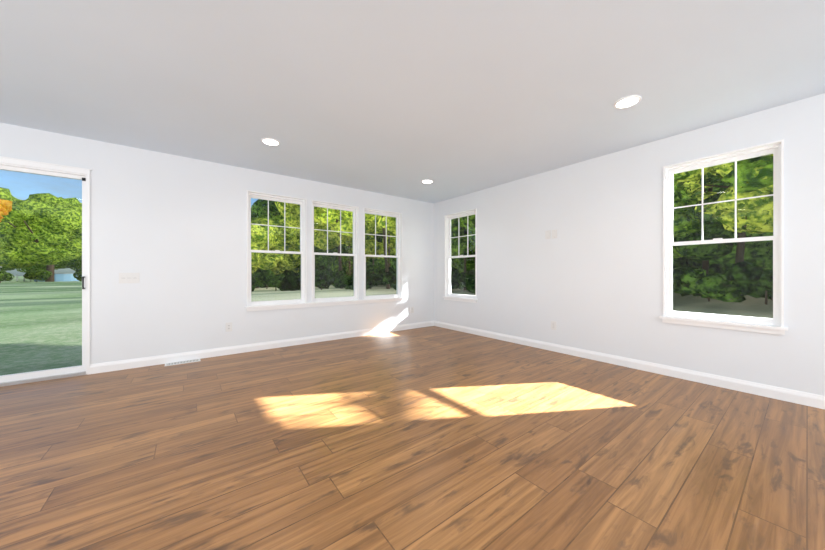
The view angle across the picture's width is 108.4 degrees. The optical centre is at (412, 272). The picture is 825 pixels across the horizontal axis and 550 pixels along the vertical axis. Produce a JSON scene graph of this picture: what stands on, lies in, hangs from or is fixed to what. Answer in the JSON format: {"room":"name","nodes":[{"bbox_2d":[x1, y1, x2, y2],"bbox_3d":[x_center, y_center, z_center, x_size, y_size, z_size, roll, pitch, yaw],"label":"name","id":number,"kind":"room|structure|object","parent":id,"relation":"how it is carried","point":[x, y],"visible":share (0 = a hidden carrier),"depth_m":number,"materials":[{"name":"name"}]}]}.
{"room":"empty living room","nodes":[
{"label":"empty living room","id":0,"kind":"room"},
{"bbox_2d":[0,123,433,363],"bbox_3d":[-2.499,-0.170,3.832,7.525,2.440,0.150,0,0,-37],"label":"wall","id":1,"kind":"structure","parent":0,"point":[171,229],"depth_m":3.58,"materials":[{"name":"paint"}]},
{"bbox_2d":[0,156,90,386],"bbox_3d":[-4.128,-0.013,2.603,1.852,2.125,0.190,0,0,-37],"label":"sliding door","id":2,"kind":"structure","parent":1,"relation":"attached to","point":[36,167],"depth_m":3.01,"materials":[{"name":"white paint"}]},
{"bbox_2d":[119,273,139,282],"bbox_3d":[-3.111,0.055,3.270,0.165,0.116,0.010,0,0,-37],"label":"switch plate","id":3,"kind":"object","parent":1,"relation":"attached to","point":[129,277],"visible":1,"depth_m":3.27,"materials":[{"name":"white plastic"}]},
{"bbox_2d":[226,322,231,331],"bbox_3d":[-2.364,0.696,3.834,0.072,0.116,0.008,0,0,-37],"label":"electrical outlet","id":4,"kind":"object","parent":1,"relation":"attached to","point":[229,327],"visible":1,"depth_m":3.83,"materials":[{"name":"white plastic"}]},
{"bbox_2d":[90,321,433,373],"bbox_3d":[-1.456,1.000,4.515,4.737,0.101,0.015,0,0,-37],"label":"baseboard","id":5,"kind":"structure","parent":1,"relation":"attached to","point":[136,363],"depth_m":3.88,"materials":[{"name":"white paint"}]},
{"bbox_2d":[245,190,308,310],"bbox_3d":[-1.924,-0.295,4.236,0.824,1.609,0.196,0,0,-37],"label":"window","id":6,"kind":"structure","parent":1,"relation":"in","point":[276,304],"depth_m":4.24,"materials":[{"name":"white paint"}]},
{"bbox_2d":[307,200,363,306],"bbox_3d":[-1.233,-0.295,4.758,0.945,1.609,0.196,0,0,-37],"label":"window","id":7,"kind":"structure","parent":1,"relation":"in","point":[331,301],"depth_m":4.79,"materials":[{"name":"white paint"}]},
{"bbox_2d":[364,207,403,302],"bbox_3d":[-0.541,-0.295,5.280,0.824,1.609,0.196,0,0,-37],"label":"window","id":8,"kind":"structure","parent":1,"relation":"in","point":[389,297],"depth_m":5.36,"materials":[{"name":"white paint"}]},
{"bbox_2d":[0,326,824,549],"bbox_3d":[-0.319,1.100,0.942,7.525,0.100,7.389,0,0,-37],"label":"floor","id":9,"kind":"structure","parent":0,"point":[432,438],"depth_m":1.71,"materials":[{"name":"brown wood"}]},
{"bbox_2d":[165,358,200,365],"bbox_3d":[-2.693,1.047,3.495,0.330,0.006,0.123,0,0,-37],"label":"floor vent","id":10,"kind":"object","parent":9,"relation":"in","point":[181,362],"visible":1,"depth_m":3.48,"materials":[{"name":"white plastic"}]},
{"bbox_2d":[0,0,824,202],"bbox_3d":[-0.319,-1.450,0.942,7.525,0.120,7.389,0,0,-37],"label":"ceiling","id":11,"kind":"structure","parent":0,"point":[451,99],"depth_m":2.12,"materials":[{"name":"paint"}]},
{"bbox_2d":[261,138,279,145],"bbox_3d":[-1.501,-1.385,3.152,0.184,0.008,0.184,0,0,-37],"label":"recessed light","id":12,"kind":"object","parent":11,"relation":"in","point":[270,141],"visible":1,"depth_m":3.14,"materials":[{"name":"white paint"}]},
{"bbox_2d":[421,180,432,183],"bbox_3d":[0.225,-1.385,4.517,0.184,0.008,0.184,0,0,-37],"label":"recessed light","id":13,"kind":"object","parent":11,"relation":"in","point":[426,181],"visible":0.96,"depth_m":4.51,"materials":[{"name":"white paint"}]},
{"bbox_2d":[614,95,640,108],"bbox_3d":[1.745,-1.385,2.419,0.184,0.008,0.184,0,0,-37],"label":"recessed light","id":14,"kind":"object","parent":11,"relation":"in","point":[627,102],"visible":1,"depth_m":2.41,"materials":[{"name":"white paint"}]},
{"bbox_2d":[434,93,824,395],"bbox_3d":[2.670,-0.170,3.103,0.150,2.440,7.239,0,0,-37],"label":"wall","id":15,"kind":"structure","parent":0,"point":[590,277],"depth_m":3.31,"materials":[{"name":"paint"}]},
{"bbox_2d":[443,208,477,302],"bbox_3d":[0.899,-0.295,5.412,0.196,1.609,0.824,0,0,-37],"label":"window","id":16,"kind":"structure","parent":15,"relation":"in","point":[448,257],"depth_m":5.52,"materials":[{"name":"white paint"}]},
{"bbox_2d":[545,230,550,238],"bbox_3d":[1.848,-0.522,4.062,0.008,0.116,0.072,0,0,-37],"label":"outlet","id":17,"kind":"object","parent":15,"relation":"attached to","point":[548,234],"visible":1,"depth_m":4.05,"materials":[{"name":"white plastic"}]},
{"bbox_2d":[551,321,555,329],"bbox_3d":[1.895,0.705,3.998,0.008,0.116,0.072,0,0,-37],"label":"electrical outlet","id":18,"kind":"object","parent":15,"relation":"attached to","point":[553,325],"visible":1,"depth_m":4.00,"materials":[{"name":"white plastic"}]},
{"bbox_2d":[552,229,556,238],"bbox_3d":[1.902,-0.522,3.990,0.008,0.116,0.072,0,0,-37],"label":"outlet","id":19,"kind":"object","parent":15,"relation":"attached to","point":[554,233],"visible":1,"depth_m":3.99,"materials":[{"name":"white plastic"}]},
{"bbox_2d":[434,321,824,408],"bbox_3d":[2.563,1.000,3.108,0.015,0.101,7.075,0,0,-37],"label":"baseboard","id":20,"kind":"structure","parent":15,"relation":"attached to","point":[796,396],"depth_m":3.02,"materials":[{"name":"white paint"}]},
{"bbox_2d":[659,139,787,334],"bbox_3d":[2.871,-0.295,2.798,0.196,1.609,0.824,0,0,-37],"label":"window","id":21,"kind":"structure","parent":15,"relation":"in","point":[774,324],"depth_m":2.72,"materials":[{"name":"white paint"}]},
{"label":"outside","id":22,"kind":"structure","parent":0,"visible":0},
{"bbox_2d":[0,276,772,374],"bbox_3d":[-24.089,1.550,31.933,320.000,0.300,320.000,0,0,-37],"label":"lawn","id":23,"kind":"structure","parent":22,"point":[49,318],"depth_m":10.83,"materials":[{"name":"green plant"}]},
{"bbox_2d":[0,199,12,221],"bbox_3d":[-38.561,-3.193,25.159,6.367,9.402,6.504,0,0,3],"label":"autumn leaves","id":24,"kind":"object","parent":23,"relation":"on","point":[5,209],"depth_m":26.57,"materials":[{"name":"orange plant"}]},
{"bbox_2d":[0,270,13,282],"bbox_3d":[-59.131,0.401,42.247,3.049,2.198,3.200,0,0,-25],"label":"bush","id":25,"kind":"object","parent":23,"relation":"on","point":[6,275],"depth_m":42.64,"materials":[{"name":"green plant"}]},
{"bbox_2d":[0,266,29,279],"bbox_3d":[-86.853,-4.720,63.779,10.774,12.470,11.893,0,0,-15],"label":"tree","id":26,"kind":"object","parent":23,"relation":"on","point":[5,269],"depth_m":62.12,"materials":[{"name":"green plant"}]},
{"bbox_2d":[2,274,31,281],"bbox_3d":[-64.768,0.800,44.017,46.102,1.200,15.711,0,0,-37],"label":"fence","id":27,"kind":"object","parent":23,"relation":"on","point":[17,275],"depth_m":49.34,"materials":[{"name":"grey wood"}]},
{"bbox_2d":[23,269,52,280],"bbox_3d":[-57.723,0.388,45.899,2.882,2.224,3.213,0,0,-25],"label":"bush","id":28,"kind":"object","parent":23,"relation":"on","point":[44,273],"depth_m":45.50,"materials":[{"name":"green plant"}]},
{"bbox_2d":[0,187,81,281],"bbox_3d":[-59.278,-6.144,47.447,20.731,15.330,21.444,0,0,36],"label":"tree","id":29,"kind":"object","parent":23,"relation":"on","point":[71,237],"depth_m":44.00,"materials":[{"name":"green plant"}]},
{"bbox_2d":[16,260,71,272],"bbox_3d":[-85.102,-4.388,68.961,11.763,11.780,12.016,0,0,-33],"label":"tree","id":30,"kind":"object","parent":23,"relation":"on","point":[36,266],"depth_m":66.91,"materials":[{"name":"green plant"}]},
{"bbox_2d":[34,273,78,281],"bbox_3d":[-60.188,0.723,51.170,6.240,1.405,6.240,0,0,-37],"label":"house","id":31,"kind":"structure","parent":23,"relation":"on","point":[66,277],"depth_m":49.25,"materials":[{"name":"paint"}]},
{"bbox_2d":[54,256,81,270],"bbox_3d":[-77.862,-4.436,70.435,12.873,11.881,11.850,0,0,40],"label":"tree","id":32,"kind":"object","parent":23,"relation":"on","point":[72,264],"depth_m":66.69,"materials":[{"name":"green plant"}]},
{"bbox_2d":[73,269,81,280],"bbox_3d":[-54.102,0.538,49.688,2.900,2.410,3.707,0,0,-35],"label":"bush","id":33,"kind":"object","parent":23,"relation":"on","point":[79,275],"depth_m":48.04,"materials":[{"name":"green plant"}]},
{"bbox_2d":[251,273,257,291],"bbox_3d":[-12.445,0.691,21.985,2.359,1.619,1.706,0,0,9],"label":"bush","id":34,"kind":"object","parent":23,"relation":"on","point":[253,283],"depth_m":21.61,"materials":[{"name":"green plant"}]},
{"bbox_2d":[251,223,283,270],"bbox_3d":[-13.094,-1.447,23.143,6.218,5.906,6.421,0,0,-40],"label":"tree","id":35,"kind":"object","parent":23,"relation":"on","point":[261,263],"depth_m":22.40,"materials":[{"name":"green plant"}]},
{"bbox_2d":[255,274,279,288],"bbox_3d":[-12.772,0.580,26.485,2.604,1.840,2.108,0,0,7],"label":"bush","id":36,"kind":"object","parent":23,"relation":"on","point":[259,284],"depth_m":26.01,"materials":[{"name":"green plant"}]},
{"bbox_2d":[253,268,284,290],"bbox_3d":[-11.134,0.491,23.389,2.397,2.017,2.760,0,0,-42],"label":"bush","id":37,"kind":"object","parent":23,"relation":"on","point":[273,278],"depth_m":23.02,"materials":[{"name":"green plant"}]},
{"bbox_2d":[251,218,297,287],"bbox_3d":[-14.418,-1.765,27.905,7.685,6.553,6.773,0,0,-7],"label":"tree","id":38,"kind":"object","parent":23,"relation":"on","point":[293,240],"depth_m":26.27,"materials":[{"name":"green plant"}]},
{"bbox_2d":[251,212,300,287],"bbox_3d":[-15.292,-1.719,31.642,8.541,8.491,9.139,0,0,-42],"label":"tree","id":39,"kind":"object","parent":23,"relation":"on","point":[274,215],"depth_m":28.34,"materials":[{"name":"green plant"}]},
{"bbox_2d":[272,234,299,274],"bbox_3d":[-14.517,-2.261,29.225,6.018,7.533,8.539,0,0,43],"label":"tree","id":40,"kind":"object","parent":23,"relation":"on","point":[281,262],"depth_m":28.36,"materials":[{"name":"green plant"}]},
{"bbox_2d":[251,199,323,260],"bbox_3d":[-14.392,-4.420,36.869,9.120,11.927,10.372,0,0,17],"label":"tree","id":41,"kind":"object","parent":23,"relation":"on","point":[262,207],"depth_m":32.97,"materials":[{"name":"green plant"}]},
{"bbox_2d":[279,270,300,290],"bbox_3d":[-9.739,0.677,24.219,2.004,1.909,2.646,0,0,26],"label":"bush","id":42,"kind":"object","parent":23,"relation":"on","point":[291,284],"depth_m":23.29,"materials":[{"name":"green plant"}]},
{"bbox_2d":[273,207,332,268],"bbox_3d":[-10.850,-5.312,28.931,6.735,13.633,6.166,0,0,-10],"label":"tree","id":43,"kind":"object","parent":23,"relation":"on","point":[297,248],"depth_m":27.21,"materials":[{"name":"green plant"}]},
{"bbox_2d":[275,201,342,249],"bbox_3d":[-8.993,-6.512,26.186,5.661,16.042,5.266,0,0,-25],"label":"tree","id":44,"kind":"object","parent":23,"relation":"on","point":[322,238],"depth_m":25.22,"materials":[{"name":"green plant"}]},
{"bbox_2d":[297,233,337,264],"bbox_3d":[-10.554,-6.568,32.011,4.759,16.154,4.946,0,0,40],"label":"tree","id":45,"kind":"object","parent":23,"relation":"on","point":[318,250],"depth_m":31.31,"materials":[{"name":"green plant"}]},
{"bbox_2d":[289,220,347,273],"bbox_3d":[-11.000,-3.678,33.204,8.060,10.361,8.094,0,0,-34],"label":"tree","id":46,"kind":"object","parent":23,"relation":"on","point":[326,259],"depth_m":31.95,"materials":[{"name":"green plant"}]},
{"bbox_2d":[315,265,331,288],"bbox_3d":[-8.593,0.388,27.087,3.012,2.223,3.525,0,0,3],"label":"bush","id":47,"kind":"object","parent":23,"relation":"on","point":[321,268],"depth_m":26.16,"materials":[{"name":"green plant"}]},
{"bbox_2d":[315,269,333,289],"bbox_3d":[-7.428,0.566,24.580,2.202,1.868,2.252,0,0,40],"label":"bush","id":48,"kind":"object","parent":23,"relation":"on","point":[325,278],"depth_m":24.05,"materials":[{"name":"green plant"}]},
{"bbox_2d":[328,249,352,271],"bbox_3d":[-9.152,-6.360,36.384,7.612,15.730,7.450,0,0,-30],"label":"tree","id":49,"kind":"object","parent":23,"relation":"on","point":[346,262],"depth_m":33.16,"materials":[{"name":"green plant"}]},
{"bbox_2d":[336,267,353,274],"bbox_3d":[-6.016,0.437,27.513,2.804,2.127,2.720,0,0,-9],"label":"bush","id":50,"kind":"object","parent":23,"relation":"on","point":[345,269],"depth_m":27.75,"materials":[{"name":"green plant"}]},
{"bbox_2d":[314,218,381,273],"bbox_3d":[-8.418,-6.064,35.515,9.824,15.142,8.717,0,0,-10],"label":"tree","id":51,"kind":"object","parent":23,"relation":"on","point":[375,266],"depth_m":35.00,"materials":[{"name":"green plant"}]},
{"bbox_2d":[317,208,378,288],"bbox_3d":[-6.972,-6.565,27.323,7.082,16.151,8.137,0,0,44],"label":"tree","id":52,"kind":"object","parent":23,"relation":"on","point":[334,215],"depth_m":26.27,"materials":[{"name":"green plant"}]},
{"bbox_2d":[333,270,368,289],"bbox_3d":[-5.334,0.679,25.277,2.896,1.803,2.523,0,0,-30],"label":"bush","id":53,"kind":"object","parent":23,"relation":"on","point":[341,275],"depth_m":24.60,"materials":[{"name":"green plant"}]},
{"bbox_2d":[339,213,372,273],"bbox_3d":[-6.828,-6.941,32.181,5.982,16.886,5.053,0,0,2],"label":"tree","id":54,"kind":"object","parent":23,"relation":"on","point":[344,250],"depth_m":30.80,"materials":[{"name":"green plant"}]},
{"bbox_2d":[335,213,382,273],"bbox_3d":[-5.240,-6.291,30.119,5.620,15.604,5.683,0,0,31],"label":"tree","id":55,"kind":"object","parent":23,"relation":"on","point":[345,238],"depth_m":29.38,"materials":[{"name":"green plant"}]},
{"bbox_2d":[366,272,382,288],"bbox_3d":[-3.579,0.703,25.812,2.143,1.595,2.002,0,0,0],"label":"bush","id":56,"kind":"object","parent":23,"relation":"on","point":[373,282],"depth_m":25.16,"materials":[{"name":"green plant"}]},
{"bbox_2d":[366,233,383,272],"bbox_3d":[-4.411,-3.711,35.424,7.804,12.056,8.115,0,0,3],"label":"tree","id":57,"kind":"object","parent":23,"relation":"on","point":[379,238],"depth_m":31.74,"materials":[{"name":"green plant"}]},
{"bbox_2d":[365,215,395,266],"bbox_3d":[-2.403,-5.140,28.948,8.136,13.294,6.455,0,0,39],"label":"tree","id":58,"kind":"object","parent":23,"relation":"on","point":[369,225],"depth_m":28.32,"materials":[{"name":"green plant"}]},
{"bbox_2d":[374,229,396,268],"bbox_3d":[-0.920,-4.607,35.961,9.592,12.222,7.817,0,0,-13],"label":"tree","id":59,"kind":"object","parent":23,"relation":"on","point":[382,262],"depth_m":33.52,"materials":[{"name":"green plant"}]},
{"bbox_2d":[377,216,395,288],"bbox_3d":[-2.793,-6.239,25.897,5.861,15.504,5.539,0,0,36],"label":"tree","id":60,"kind":"object","parent":23,"relation":"on","point":[383,223],"depth_m":26.04,"materials":[{"name":"green plant"}]},
{"bbox_2d":[378,236,395,265],"bbox_3d":[-2.610,-6.015,33.880,6.171,15.035,6.220,0,0,-19],"label":"tree","id":61,"kind":"object","parent":23,"relation":"on","point":[392,253],"depth_m":31.53,"materials":[{"name":"green plant"}]},
{"bbox_2d":[378,266,396,287],"bbox_3d":[-2.062,0.449,28.317,3.230,2.195,3.085,0,0,-17],"label":"bush","id":62,"kind":"object","parent":23,"relation":"on","point":[381,272],"depth_m":27.79,"materials":[{"name":"green plant"}]},
{"bbox_2d":[383,271,396,289],"bbox_3d":[-1.188,0.670,24.741,2.474,1.696,2.254,0,0,3],"label":"bush","id":63,"kind":"object","parent":23,"relation":"on","point":[389,279],"depth_m":24.00,"materials":[{"name":"green plant"}]},
{"bbox_2d":[391,255,396,270],"bbox_3d":[1.720,-3.995,35.220,9.342,13.476,8.773,0,0,-33],"label":"tree","id":64,"kind":"object","parent":23,"relation":"on","point":[394,266],"depth_m":32.99,"materials":[{"name":"green plant"}]},
{"bbox_2d":[451,267,459,288],"bbox_3d":[2.592,0.535,21.992,1.963,1.930,1.905,0,0,19],"label":"bush","id":65,"kind":"object","parent":23,"relation":"on","point":[455,282],"depth_m":21.50,"materials":[{"name":"green plant"}]},
{"bbox_2d":[451,253,473,272],"bbox_3d":[5.368,-5.710,30.739,7.423,14.828,8.145,0,0,-11],"label":"tree","id":66,"kind":"object","parent":23,"relation":"on","point":[456,263],"depth_m":27.95,"materials":[{"name":"green plant"}]},
{"bbox_2d":[451,251,473,267],"bbox_3d":[5.293,-6.885,29.977,7.913,16.791,7.372,0,0,45],"label":"tree","id":67,"kind":"object","parent":23,"relation":"on","point":[452,262],"depth_m":28.25,"materials":[{"name":"green plant"}]},
{"bbox_2d":[451,224,474,290],"bbox_3d":[3.769,-4.828,23.221,7.262,12.661,6.487,0,0,32],"label":"tree","id":68,"kind":"object","parent":23,"relation":"on","point":[463,250],"depth_m":21.69,"materials":[{"name":"green plant"}]},
{"bbox_2d":[451,222,474,264],"bbox_3d":[5.481,-5.669,24.532,6.178,14.346,6.580,0,0,36],"label":"tree","id":69,"kind":"object","parent":23,"relation":"on","point":[471,260],"depth_m":22.76,"materials":[{"name":"green plant"}]},
{"bbox_2d":[451,215,474,225],"bbox_3d":[5.223,-4.271,18.295,6.556,11.552,8.324,0,0,-38],"label":"tree","id":70,"kind":"object","parent":23,"relation":"on","point":[470,218],"depth_m":18.45,"materials":[{"name":"green plant"}]},
{"bbox_2d":[455,263,474,276],"bbox_3d":[9.451,-5.492,28.555,9.021,15.448,9.667,0,0,-44],"label":"tree","id":71,"kind":"object","parent":23,"relation":"on","point":[469,267],"depth_m":26.85,"materials":[{"name":"green plant"}]},
{"bbox_2d":[458,271,474,289],"bbox_3d":[4.093,0.655,23.697,2.088,1.690,2.782,0,0,-40],"label":"bush","id":72,"kind":"object","parent":23,"relation":"on","point":[462,282],"depth_m":22.71,"materials":[{"name":"green plant"}]},
{"bbox_2d":[459,218,474,235],"bbox_3d":[6.753,-5.560,19.904,7.543,14.140,7.446,0,0,43],"label":"tree","id":73,"kind":"object","parent":23,"relation":"on","point":[470,228],"depth_m":19.57,"materials":[{"name":"green plant"}]},
{"bbox_2d":[466,277,474,292],"bbox_3d":[4.620,0.711,19.876,2.104,1.637,2.687,0,0,37],"label":"bush","id":74,"kind":"object","parent":23,"relation":"on","point":[469,285],"depth_m":19.39,"materials":[{"name":"green plant"}]},
{"bbox_2d":[673,278,676,291],"bbox_3d":[12.595,0.673,15.462,2.240,1.654,2.672,0,0,2],"label":"bush","id":75,"kind":"object","parent":23,"relation":"on","point":[674,284],"depth_m":14.19,"materials":[{"name":"green plant"}]},
{"bbox_2d":[673,241,685,258],"bbox_3d":[13.557,-6.510,20.390,8.036,16.043,7.934,0,0,14],"label":"tree","id":76,"kind":"object","parent":23,"relation":"on","point":[677,254],"depth_m":18.24,"materials":[{"name":"green plant"}]},
{"bbox_2d":[673,268,687,294],"bbox_3d":[14.746,0.305,17.799,2.799,2.390,2.737,0,0,29],"label":"bush","id":77,"kind":"object","parent":23,"relation":"on","point":[676,274],"depth_m":17.26,"materials":[{"name":"green plant"}]},
{"bbox_2d":[674,170,704,237],"bbox_3d":[13.926,-6.032,17.623,7.515,15.073,7.995,0,0,38],"label":"tree","id":78,"kind":"object","parent":23,"relation":"on","point":[680,228],"depth_m":16.30,"materials":[{"name":"green plant"}]},
{"bbox_2d":[677,274,712,298],"bbox_3d":[15.981,0.795,16.483,1.906,1.509,1.840,0,0,-28],"label":"bush","id":79,"kind":"object","parent":23,"relation":"on","point":[698,294],"depth_m":16.48,"materials":[{"name":"green plant"}]},
{"bbox_2d":[673,184,718,271],"bbox_3d":[19.655,-3.654,22.883,9.397,11.923,8.014,0,0,17],"label":"tree","id":80,"kind":"object","parent":23,"relation":"on","point":[687,262],"depth_m":20.24,"materials":[{"name":"green plant"}]},
{"bbox_2d":[680,268,745,301],"bbox_3d":[15.073,0.631,14.814,2.159,1.781,2.435,0,0,4],"label":"bush","id":81,"kind":"object","parent":23,"relation":"on","point":[696,276],"depth_m":14.39,"materials":[{"name":"green plant"}]},
{"bbox_2d":[674,168,768,273],"bbox_3d":[18.467,-5.668,18.109,5.562,14.360,7.065,0,0,33],"label":"tree","id":82,"kind":"object","parent":23,"relation":"on","point":[708,232],"depth_m":16.62,"materials":[{"name":"green plant"}]},
{"bbox_2d":[674,181,772,278],"bbox_3d":[21.673,-5.821,20.314,6.523,14.655,8.005,0,0,19],"label":"tree","id":83,"kind":"object","parent":23,"relation":"on","point":[760,257],"depth_m":17.77,"materials":[{"name":"green plant"}]},
{"bbox_2d":[674,160,772,299],"bbox_3d":[16.339,-4.835,15.247,7.354,12.692,7.780,0,0,-10],"label":"tree","id":84,"kind":"object","parent":23,"relation":"on","point":[758,205],"depth_m":13.79,"materials":[{"name":"green plant"}]},
{"bbox_2d":[699,190,772,278],"bbox_3d":[20.348,-7.369,20.204,5.950,17.761,6.862,0,0,-34],"label":"tree","id":85,"kind":"object","parent":23,"relation":"on","point":[718,268],"depth_m":18.19,"materials":[{"name":"green plant"}]},
{"bbox_2d":[720,169,772,243],"bbox_3d":[19.178,-5.874,13.973,6.876,14.768,6.335,0,0,34],"label":"tree","id":86,"kind":"object","parent":23,"relation":"on","point":[755,234],"depth_m":15.98,"materials":[{"name":"green plant"}]},
{"bbox_2d":[721,156,772,192],"bbox_3d":[11.795,-4.469,7.258,6.722,11.945,7.688,0,0,42],"label":"tree","id":87,"kind":"object","parent":23,"relation":"on","point":[744,165],"depth_m":8.77,"materials":[{"name":"green plant"}]},
{"bbox_2d":[724,261,772,304],"bbox_3d":[15.957,0.483,13.334,2.942,2.034,2.428,0,0,38],"label":"bush","id":88,"kind":"object","parent":23,"relation":"on","point":[756,285],"depth_m":13.14,"materials":[{"name":"green plant"}]}
]}

